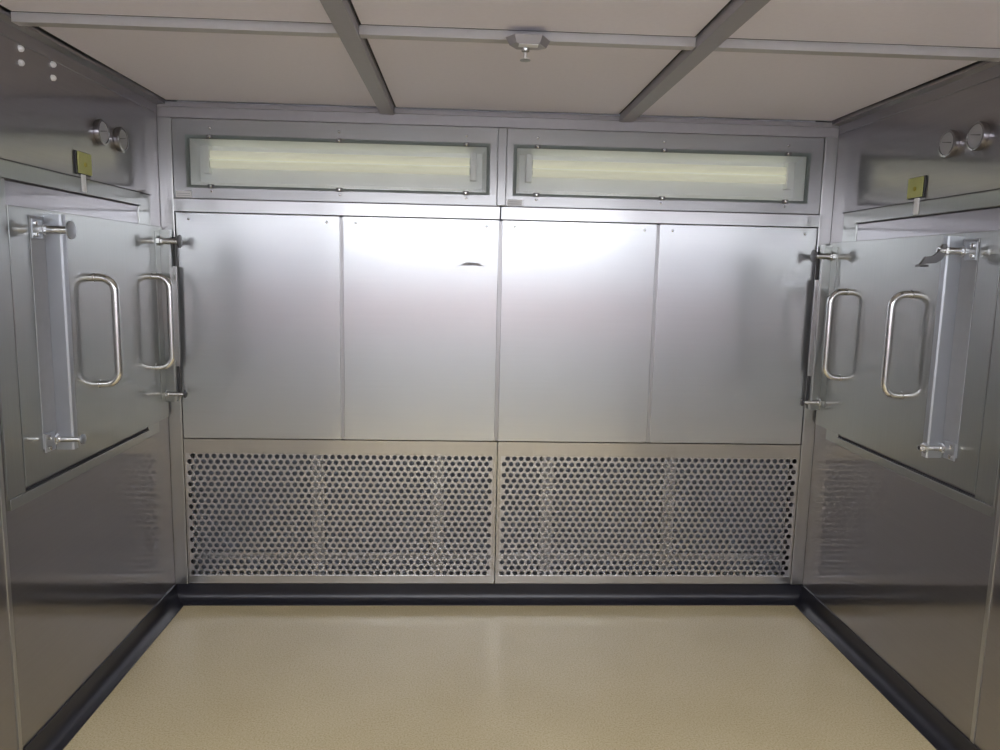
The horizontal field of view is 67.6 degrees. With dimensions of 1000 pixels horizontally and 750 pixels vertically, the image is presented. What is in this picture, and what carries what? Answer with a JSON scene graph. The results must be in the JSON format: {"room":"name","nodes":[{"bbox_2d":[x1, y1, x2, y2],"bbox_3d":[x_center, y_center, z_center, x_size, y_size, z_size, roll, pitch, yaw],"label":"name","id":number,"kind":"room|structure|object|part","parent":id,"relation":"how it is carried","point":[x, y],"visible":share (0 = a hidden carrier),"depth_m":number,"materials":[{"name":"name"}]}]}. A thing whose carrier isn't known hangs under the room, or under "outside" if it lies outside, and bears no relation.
{"room":"clean room","nodes":[
{"label":"clean room","id":0,"kind":"room"},
{"bbox_2d":[0,6,193,749],"bbox_3d":[-1.547,0.122,1.556,0.100,2.600,4.750,1,8,-3],"label":"wall","id":1,"kind":"structure","parent":0,"point":[91,556],"depth_m":2.73,"materials":[{"name":"metal"}]},
{"bbox_2d":[0,439,22,749],"bbox_3d":[-1.530,0.111,2.267,0.004,2.241,0.018,1,8,-3],"label":"trim","id":2,"kind":"structure","parent":1,"relation":"attached to","point":[2,496],"depth_m":2.35,"materials":[{"name":"metal"}]},
{"bbox_2d":[18,59,24,65],"bbox_3d":[-1.514,-0.988,2.365,0.013,0.020,0.020,1,8,-3],"label":"fastener","id":3,"kind":"object","parent":1,"relation":"attached to","point":[20,62],"visible":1,"depth_m":2.36,"materials":[{"name":"white metal"}]},
{"bbox_2d":[18,45,24,51],"bbox_3d":[-1.513,-1.032,2.362,0.013,0.020,0.020,1,8,-3],"label":"fastener","id":4,"kind":"object","parent":1,"relation":"attached to","point":[20,47],"visible":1,"depth_m":2.36,"materials":[{"name":"white metal"}]},
{"bbox_2d":[50,75,56,80],"bbox_3d":[-1.522,-1.014,2.549,0.013,0.020,0.020,1,8,-3],"label":"fastener","id":5,"kind":"object","parent":1,"relation":"attached to","point":[53,77],"visible":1,"depth_m":2.54,"materials":[{"name":"white metal"}]},
{"bbox_2d":[50,61,56,67],"bbox_3d":[-1.521,-1.059,2.548,0.013,0.020,0.020,1,8,-3],"label":"fastener","id":6,"kind":"object","parent":1,"relation":"attached to","point":[53,64],"visible":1,"depth_m":2.54,"materials":[{"name":"white metal"}]},
{"bbox_2d":[0,8,164,112],"bbox_3d":[-1.443,-0.915,1.228,0.045,0.052,4.375,1,8,-3],"label":"trim","id":7,"kind":"structure","parent":1,"relation":"attached to","point":[30,37],"depth_m":2.65,"materials":[{"name":"metal"}]},
{"bbox_2d":[74,150,91,192],"bbox_3d":[-1.531,-0.747,2.759,0.023,0.148,0.104,1,8,-3],"label":"sign","id":8,"kind":"object","parent":1,"relation":"attached to","point":[83,164],"visible":1,"depth_m":2.73,"materials":[{"name":"yellow plastic"}]},
{"bbox_3d":[-1.533,-0.780,2.757,0.005,0.077,0.097,1,8,-3],"label":"plate","id":9,"kind":"part","parent":8,"relation":"part of","materials":[{"name":"yellow plastic"}]},
{"bbox_2d":[0,158,187,510],"bbox_3d":[-1.501,-0.198,2.894,0.113,1.082,1.281,1,8,-3],"label":"door","id":10,"kind":"structure","parent":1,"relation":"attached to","point":[90,340],"depth_m":2.71,"materials":[{"name":"metal"}]},
{"bbox_3d":[-1.526,-0.138,2.498,0.004,0.773,0.083,1,8,-3],"label":"hinge plate","id":11,"kind":"part","parent":10,"relation":"part of","materials":[{"name":"silver metal"}]},
{"bbox_3d":[-1.474,-0.483,2.483,0.097,0.027,0.027,1,8,-3],"label":"clamp rod","id":12,"kind":"part","parent":10,"relation":"part of","materials":[{"name":"metal"}]},
{"bbox_3d":[-1.489,0.221,2.580,0.097,0.020,0.020,1,8,-3],"label":"clamp rod","id":13,"kind":"part","parent":10,"relation":"part of","materials":[{"name":"metal"}]},
{"bbox_3d":[-1.427,-0.482,2.485,0.013,0.060,0.060,1,8,-3],"label":"knob","id":14,"kind":"part","parent":10,"relation":"part of","materials":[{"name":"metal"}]},
{"bbox_3d":[-1.442,0.222,2.583,0.013,0.036,0.036,1,8,-3],"label":"knob","id":15,"kind":"part","parent":10,"relation":"part of","materials":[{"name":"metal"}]},
{"bbox_3d":[-1.501,-0.167,2.865,0.092,0.438,0.028,1,8,-3],"label":"handle","id":16,"kind":"part","parent":10,"relation":"part of","materials":[{"name":"metal"}]},
{"bbox_3d":[-1.571,-0.272,3.458,0.004,0.773,0.053,1,8,-3],"label":"hinge plate","id":17,"kind":"part","parent":10,"relation":"part of","materials":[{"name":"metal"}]},
{"bbox_3d":[-1.526,-0.239,3.392,0.092,0.441,0.028,1,8,-3],"label":"handle","id":18,"kind":"part","parent":10,"relation":"part of","materials":[{"name":"metal"}]},
{"bbox_3d":[-1.518,-0.615,3.428,0.097,0.027,0.027,1,8,-3],"label":"clamp rod","id":19,"kind":"part","parent":10,"relation":"part of","materials":[{"name":"metal"}]},
{"bbox_3d":[-1.533,0.090,3.525,0.097,0.020,0.020,1,8,-3],"label":"clamp rod","id":20,"kind":"part","parent":10,"relation":"part of","materials":[{"name":"metal"}]},
{"bbox_3d":[-1.471,-0.614,3.430,0.013,0.060,0.060,1,8,-3],"label":"knob","id":21,"kind":"part","parent":10,"relation":"part of","materials":[{"name":"metal"}]},
{"bbox_2d":[93,119,109,145],"bbox_3d":[-1.536,-0.936,2.880,0.021,0.100,0.100,1,8,-3],"label":"knob","id":22,"kind":"object","parent":1,"relation":"attached to","point":[101,132],"visible":1,"depth_m":2.87,"materials":[{"name":"metal"}]},
{"bbox_2d":[23,584,183,749],"bbox_3d":[-1.488,1.389,1.560,0.056,0.092,4.398,1,8,-3],"label":"baseboard","id":23,"kind":"structure","parent":1,"relation":"attached to","point":[56,734],"depth_m":2.95,"materials":[{"name":"black rubber"}]},
{"bbox_2d":[113,127,128,151],"bbox_3d":[-1.543,-0.959,3.043,0.021,0.100,0.100,1,8,-3],"label":"knob","id":24,"kind":"object","parent":1,"relation":"attached to","point":[120,136],"visible":1,"depth_m":3.03,"materials":[{"name":"metal"}]},
{"bbox_2d":[157,117,188,583],"bbox_3d":[-1.562,-0.072,3.585,0.062,2.243,0.040,1,8,-3],"label":"trim","id":25,"kind":"structure","parent":1,"relation":"attached to","point":[164,124],"depth_m":3.61,"materials":[{"name":"metal"}]},
{"bbox_2d":[11,12,339,37],"bbox_3d":[-0.982,-1.073,2.287,0.972,0.031,0.047,1,8,-3],"label":"trim","id":26,"kind":"structure","parent":1,"relation":"attached to","point":[19,18],"depth_m":2.27,"materials":[{"name":"grey metal"}]},
{"bbox_2d":[173,197,499,219],"bbox_3d":[-0.759,-0.784,3.521,1.514,0.062,0.046,1,8,-3],"label":"trim","id":27,"kind":"structure","parent":1,"relation":"attached to","point":[209,205],"depth_m":3.50,"materials":[{"name":"metal"}]},
{"bbox_2d":[172,118,497,205],"bbox_3d":[-0.763,-0.996,3.518,1.497,0.356,0.103,1,8,-3],"label":"light fixture","id":28,"kind":"object","parent":27,"relation":"on","point":[213,158],"visible":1,"depth_m":3.52,"materials":[{"name":"metal"}]},
{"bbox_2d":[202,145,212,173],"bbox_3d":[-1.375,-1.011,3.509,0.030,0.128,0.054,1,8,-3],"label":"socket","id":29,"kind":"object","parent":28,"relation":"attached to","point":[207,150],"depth_m":3.49,"materials":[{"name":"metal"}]},
{"bbox_2d":[470,153,476,181],"bbox_3d":[-0.128,-0.993,3.570,0.030,0.128,0.054,1,8,-3],"label":"socket","id":30,"kind":"object","parent":28,"relation":"attached to","point":[473,156],"depth_m":3.54,"materials":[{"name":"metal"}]},
{"bbox_2d":[0,0,331,23],"bbox_3d":[-0.956,-1.022,1.740,0.969,0.030,1.044,1,8,-3],"label":"panel","id":31,"kind":"object","parent":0,"point":[304,11],"visible":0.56,"depth_m":2.18,"materials":[{"name":"white"}]},
{"bbox_2d":[37,26,375,105],"bbox_3d":[-1.008,-1.178,2.859,0.969,0.030,1.107,1,8,-3],"label":"panel","id":32,"kind":"object","parent":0,"point":[193,66],"visible":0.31,"depth_m":2.77,"materials":[{"name":"white"}]},
{"bbox_2d":[177,81,814,580],"bbox_3d":[-0.012,-0.175,3.937,3.190,2.600,0.100,1,8,-3],"label":"wall","id":33,"kind":"structure","parent":0,"point":[192,454],"depth_m":3.84,"materials":[{"name":"silver metal"}]},
{"bbox_2d":[339,217,343,438],"bbox_3d":[-0.761,-0.216,3.610,0.028,1.068,0.026,1,8,-3],"label":"trim","id":34,"kind":"structure","parent":33,"relation":"attached to","point":[340,218],"depth_m":3.60,"materials":[{"name":"metal"}]},
{"bbox_2d":[177,583,800,605],"bbox_3d":[-0.024,1.112,3.784,3.190,0.092,0.056,1,8,-3],"label":"baseboard","id":35,"kind":"structure","parent":33,"relation":"attached to","point":[190,594],"depth_m":3.79,"materials":[{"name":"black rubber"}]},
{"bbox_2d":[184,438,496,582],"bbox_3d":[-0.784,0.684,3.727,1.524,0.736,0.024,1,8,-3],"label":"return air grille","id":36,"kind":"object","parent":35,"relation":"on","point":[210,446],"visible":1,"depth_m":3.71,"materials":[{"name":"metal"}]},
{"bbox_2d":[175,212,340,438],"bbox_3d":[-1.148,-0.223,3.584,0.758,1.076,0.030,1,8,-3],"label":"wall panel","id":37,"kind":"object","parent":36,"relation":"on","point":[259,294],"visible":1,"depth_m":3.57,"materials":[{"name":"metal"}]},
{"bbox_2d":[194,453,491,573],"bbox_3d":[-0.789,0.678,3.825,1.504,0.680,0.085,1,8,-3],"label":"filter","id":38,"kind":"object","parent":36,"relation":"attached to","point":[249,456],"visible":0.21,"depth_m":3.81,"materials":[{"name":"silver metal"}]},
{"bbox_2d":[343,216,498,440],"bbox_3d":[-0.385,-0.212,3.621,0.738,1.076,0.030,1,8,-3],"label":"wall panel","id":39,"kind":"object","parent":36,"relation":"on","point":[420,295],"visible":1,"depth_m":3.61,"materials":[{"name":"metal"}]},
{"bbox_2d":[495,441,800,583],"bbox_3d":[0.747,0.706,3.803,1.532,0.736,0.024,1,8,-3],"label":"return air grille","id":40,"kind":"object","parent":35,"relation":"on","point":[524,449],"visible":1,"depth_m":3.79,"materials":[{"name":"metal"}]},
{"bbox_2d":[498,220,656,442],"bbox_3d":[0.372,-0.200,3.658,0.746,1.076,0.030,1,8,-3],"label":"wall panel","id":41,"kind":"object","parent":40,"relation":"on","point":[576,313],"visible":1,"depth_m":3.65,"materials":[{"name":"metal"}]},
{"bbox_2d":[500,456,788,573],"bbox_3d":[0.743,0.701,3.900,1.512,0.680,0.085,1,8,-3],"label":"perforated panel","id":42,"kind":"object","parent":40,"relation":"attached to","point":[507,458],"visible":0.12,"depth_m":3.89,"materials":[{"name":"silver metal"}]},
{"bbox_2d":[650,224,816,443],"bbox_3d":[1.146,-0.189,3.696,0.772,1.076,0.030,1,8,-3],"label":"wall panel","id":43,"kind":"object","parent":40,"relation":"on","point":[733,304],"visible":1,"depth_m":3.69,"materials":[{"name":"metal"}]},
{"bbox_2d":[157,101,838,137],"bbox_3d":[0.025,-1.191,3.497,3.189,0.065,0.053,1,8,-3],"label":"trim","id":44,"kind":"structure","parent":33,"relation":"attached to","point":[198,110],"depth_m":3.48,"materials":[{"name":"silver metal"}]},
{"bbox_2d":[495,221,501,440],"bbox_3d":[-0.008,-0.205,3.647,0.028,1.068,0.026,1,8,-3],"label":"trim","id":45,"kind":"structure","parent":33,"relation":"attached to","point":[500,222],"depth_m":3.63,"materials":[{"name":"metal"}]},
{"bbox_2d":[496,128,506,205],"bbox_3d":[0.009,-0.982,3.535,0.042,0.358,0.034,1,8,-3],"label":"trim","id":46,"kind":"structure","parent":33,"relation":"attached to","point":[502,132],"depth_m":3.52,"materials":[{"name":"metal"}]},
{"bbox_2d":[646,225,659,441],"bbox_3d":[0.753,-0.194,3.684,0.028,1.068,0.026,1,8,-3],"label":"trim","id":47,"kind":"structure","parent":33,"relation":"attached to","point":[658,226],"depth_m":3.67,"materials":[{"name":"metal"}]},
{"bbox_2d":[501,206,819,227],"bbox_3d":[0.775,-0.761,3.596,1.542,0.062,0.046,1,8,-3],"label":"trim","id":48,"kind":"structure","parent":33,"relation":"attached to","point":[507,212],"depth_m":3.58,"materials":[{"name":"metal"}]},
{"bbox_2d":[506,128,824,213],"bbox_3d":[0.789,-0.973,3.594,1.519,0.356,0.103,1,8,-3],"label":"light fixture","id":49,"kind":"object","parent":48,"relation":"on","point":[546,167],"visible":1,"depth_m":3.59,"materials":[{"name":"metal"}]},
{"bbox_2d":[525,154,532,182],"bbox_3d":[0.138,-0.989,3.583,0.030,0.128,0.054,1,8,-3],"label":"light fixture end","id":50,"kind":"object","parent":49,"relation":"attached to","point":[528,157],"depth_m":3.56,"materials":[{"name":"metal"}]},
{"bbox_2d":[782,162,793,189],"bbox_3d":[1.407,-0.970,3.645,0.030,0.128,0.054,1,8,-3],"label":"socket","id":51,"kind":"object","parent":49,"relation":"attached to","point":[787,167],"depth_m":3.62,"materials":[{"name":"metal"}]},
{"bbox_2d":[63,581,935,749],"bbox_3d":[0.067,1.483,1.822,3.390,0.100,4.950,1,8,-3],"label":"floor","id":52,"kind":"structure","parent":0,"point":[701,677],"depth_m":3.03,"materials":[{"name":"plastic"}]},
{"bbox_2d":[365,38,682,113],"bbox_3d":[0.063,-1.162,2.912,1.045,0.030,1.107,1,8,-3],"label":"panel","id":53,"kind":"object","parent":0,"point":[414,73],"visible":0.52,"depth_m":2.83,"materials":[{"name":"white"}]},
{"bbox_2d":[359,25,695,49],"bbox_3d":[0.090,-1.057,2.340,1.047,0.031,0.047,1,8,-3],"label":"trim","id":54,"kind":"structure","parent":53,"relation":"attached to","point":[365,31],"depth_m":2.32,"materials":[{"name":"grey metal"}]},
{"bbox_2d":[506,34,549,61],"bbox_3d":[0.086,-1.005,2.304,0.140,0.060,0.090,1,8,-3],"label":"sprinkler","id":55,"kind":"object","parent":54,"relation":"attached to","point":[525,43],"depth_m":2.28,"materials":[{"name":"silver metal"}]},
{"bbox_3d":[0.087,-1.024,2.302,0.140,0.022,0.090,1,8,-3],"label":"mounting plate","id":56,"kind":"part","parent":55,"relation":"part of","materials":[{"name":"silver metal"}]},
{"bbox_3d":[0.087,-1.010,2.291,0.060,0.002,0.032,1,8,-3],"label":"label plate","id":57,"kind":"part","parent":55,"relation":"part of","materials":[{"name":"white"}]},
{"bbox_2d":[349,0,731,36],"bbox_3d":[0.116,-1.006,1.792,1.045,0.030,1.044,1,8,-3],"label":"panel","id":58,"kind":"object","parent":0,"point":[678,18],"visible":1,"depth_m":2.16,"materials":[{"name":"white"}]},
{"bbox_2d":[642,51,977,120],"bbox_3d":[1.125,-1.147,2.964,0.948,0.030,1.107,1,8,-3],"label":"panel","id":59,"kind":"object","parent":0,"point":[724,84],"visible":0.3,"depth_m":2.88,"materials":[{"name":"white"}]},
{"bbox_2d":[729,0,999,48],"bbox_3d":[1.177,-0.990,1.844,0.948,0.030,1.044,1,8,-3],"label":"panel","id":60,"kind":"object","parent":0,"point":[945,23],"visible":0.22,"depth_m":2.17,"materials":[{"name":"white"}]},
{"bbox_2d":[781,61,999,749],"bbox_3d":[1.739,0.170,1.717,0.100,2.600,4.750,1,8,-3],"label":"wall","id":61,"kind":"structure","parent":0,"point":[904,564],"depth_m":2.94,"materials":[{"name":"metal"}]},
{"bbox_2d":[790,137,837,584],"bbox_3d":[1.562,-0.026,3.739,0.062,2.243,0.040,1,8,-3],"label":"trim","id":62,"kind":"structure","parent":61,"relation":"attached to","point":[830,144],"depth_m":3.76,"materials":[{"name":"metal"}]},
{"bbox_2d":[795,585,979,749],"bbox_3d":[1.642,1.435,1.713,0.056,0.092,4.398,1,8,-3],"label":"baseboard","id":63,"kind":"structure","parent":61,"relation":"attached to","point":[938,730],"depth_m":3.06,"materials":[{"name":"black rubber"}]},
{"bbox_2d":[800,188,999,516],"bbox_3d":[1.537,-0.153,3.043,0.182,1.082,1.281,1,8,-3],"label":"door","id":64,"kind":"structure","parent":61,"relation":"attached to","point":[904,348],"depth_m":2.92,"materials":[{"name":"metal"}]},
{"bbox_3d":[1.534,0.135,3.676,0.097,0.020,0.020,1,8,-3],"label":"clamp rod","id":65,"kind":"part","parent":64,"relation":"part of","materials":[{"name":"metal"}]},
{"bbox_3d":[1.502,-0.570,3.576,0.013,0.060,0.060,1,8,-3],"label":"knob","id":66,"kind":"part","parent":64,"relation":"part of","materials":[{"name":"metal"}]},
{"bbox_3d":[1.549,-0.569,3.578,0.097,0.027,0.027,1,8,-3],"label":"clamp rod","id":67,"kind":"part","parent":64,"relation":"part of","materials":[{"name":"metal"}]},
{"bbox_3d":[1.589,-0.225,3.613,0.004,0.773,0.053,1,8,-3],"label":"hinge plate","id":68,"kind":"part","parent":64,"relation":"part of","materials":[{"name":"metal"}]},
{"bbox_3d":[1.552,-0.185,3.468,0.092,0.429,0.028,1,8,-3],"label":"handle","id":69,"kind":"part","parent":64,"relation":"part of","materials":[{"name":"metal"}]},
{"bbox_3d":[1.576,-0.118,2.973,0.092,0.433,0.028,1,8,-3],"label":"handle","id":70,"kind":"part","parent":64,"relation":"part of","materials":[{"name":"metal"}]},
{"bbox_3d":[1.545,0.266,2.729,0.030,0.040,0.035,1,8,-3],"label":"knob","id":71,"kind":"part","parent":64,"relation":"part of","materials":[{"name":"metal"}]},
{"bbox_3d":[1.578,0.267,2.731,0.097,0.020,0.020,1,8,-3],"label":"clamp rod","id":72,"kind":"part","parent":64,"relation":"part of","materials":[{"name":"metal"}]},
{"bbox_3d":[1.522,-0.425,2.626,0.090,0.074,0.012,1,8,-3],"label":"lever","id":73,"kind":"part","parent":64,"relation":"part of","materials":[{"name":"metal"}]},
{"bbox_3d":[1.560,-0.438,2.632,0.030,0.040,0.035,1,8,-3],"label":"knob","id":74,"kind":"part","parent":64,"relation":"part of","materials":[{"name":"metal"}]},
{"bbox_3d":[1.593,-0.437,2.634,0.097,0.027,0.027,1,8,-3],"label":"clamp rod","id":75,"kind":"part","parent":64,"relation":"part of","materials":[{"name":"metal"}]},
{"bbox_3d":[1.634,-0.091,2.653,0.004,0.773,0.083,1,8,-3],"label":"hinge plate","id":76,"kind":"part","parent":64,"relation":"part of","materials":[{"name":"silver metal"}]},
{"bbox_2d":[832,61,999,133],"bbox_3d":[1.698,-0.869,1.382,0.045,0.052,4.375,1,8,-3],"label":"trim","id":77,"kind":"structure","parent":61,"relation":"attached to","point":[984,71],"depth_m":2.87,"materials":[{"name":"metal"}]},
{"bbox_2d":[907,175,926,214],"bbox_3d":[1.630,-0.704,2.939,0.023,0.148,0.104,1,8,-3],"label":"switch","id":78,"kind":"object","parent":61,"relation":"attached to","point":[917,185],"visible":1,"depth_m":2.92,"materials":[{"name":"yellow plastic"}]},
{"bbox_3d":[1.633,-0.736,2.937,0.005,0.077,0.097,1,8,-3],"label":"plate","id":79,"kind":"part","parent":78,"relation":"part of","materials":[{"name":"yellow plastic"}]},
{"bbox_2d":[938,129,959,157],"bbox_3d":[1.643,-0.847,2.736,0.021,0.100,0.100,1,8,-3],"label":"knob","id":80,"kind":"object","parent":61,"relation":"attached to","point":[949,141],"visible":1,"depth_m":2.73,"materials":[{"name":"metal"}]},
{"bbox_2d":[965,121,989,150],"bbox_3d":[1.651,-0.826,2.583,0.021,0.100,0.100,1,8,-3],"label":"knob","id":81,"kind":"object","parent":61,"relation":"attached to","point":[978,133],"visible":1,"depth_m":2.57,"materials":[{"name":"metal"}]},
{"bbox_2d":[970,486,999,743],"bbox_3d":[1.652,0.158,2.423,0.004,2.241,0.018,1,8,-3],"label":"trim","id":82,"kind":"structure","parent":61,"relation":"attached to","point":[997,521],"depth_m":2.51,"materials":[{"name":"metal"}]},
{"bbox_3d":[-0.905,-0.868,0.652,0.969,0.025,1.044,1,8,-3],"label":"ceiling","id":83,"kind":"structure","parent":0,"visible":0},
{"bbox_2d":[320,0,393,114],"bbox_3d":[-0.416,-0.917,1.276,0.062,0.038,4.375,1,8,-3],"label":"trim","id":84,"kind":"structure","parent":83,"relation":"attached to","point":[340,13],"depth_m":2.45,"materials":[{"name":"grey metal"}]},
{"bbox_3d":[0.167,-0.852,0.704,1.045,0.025,1.044,1,8,-3],"label":"ceiling","id":85,"kind":"structure","parent":0,"visible":0},
{"bbox_2d":[620,0,770,121],"bbox_3d":[0.693,-0.900,1.330,0.062,0.038,4.375,1,8,-3],"label":"trim","id":86,"kind":"structure","parent":85,"relation":"attached to","point":[736,13],"depth_m":2.40,"materials":[{"name":"grey metal"}]},
{"bbox_2d":[714,38,999,61],"bbox_3d":[1.151,-1.041,2.392,0.951,0.031,0.047,1,8,-3],"label":"trim","id":87,"kind":"structure","parent":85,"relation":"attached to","point":[729,45],"depth_m":2.37,"materials":[{"name":"grey metal"}]}
]}

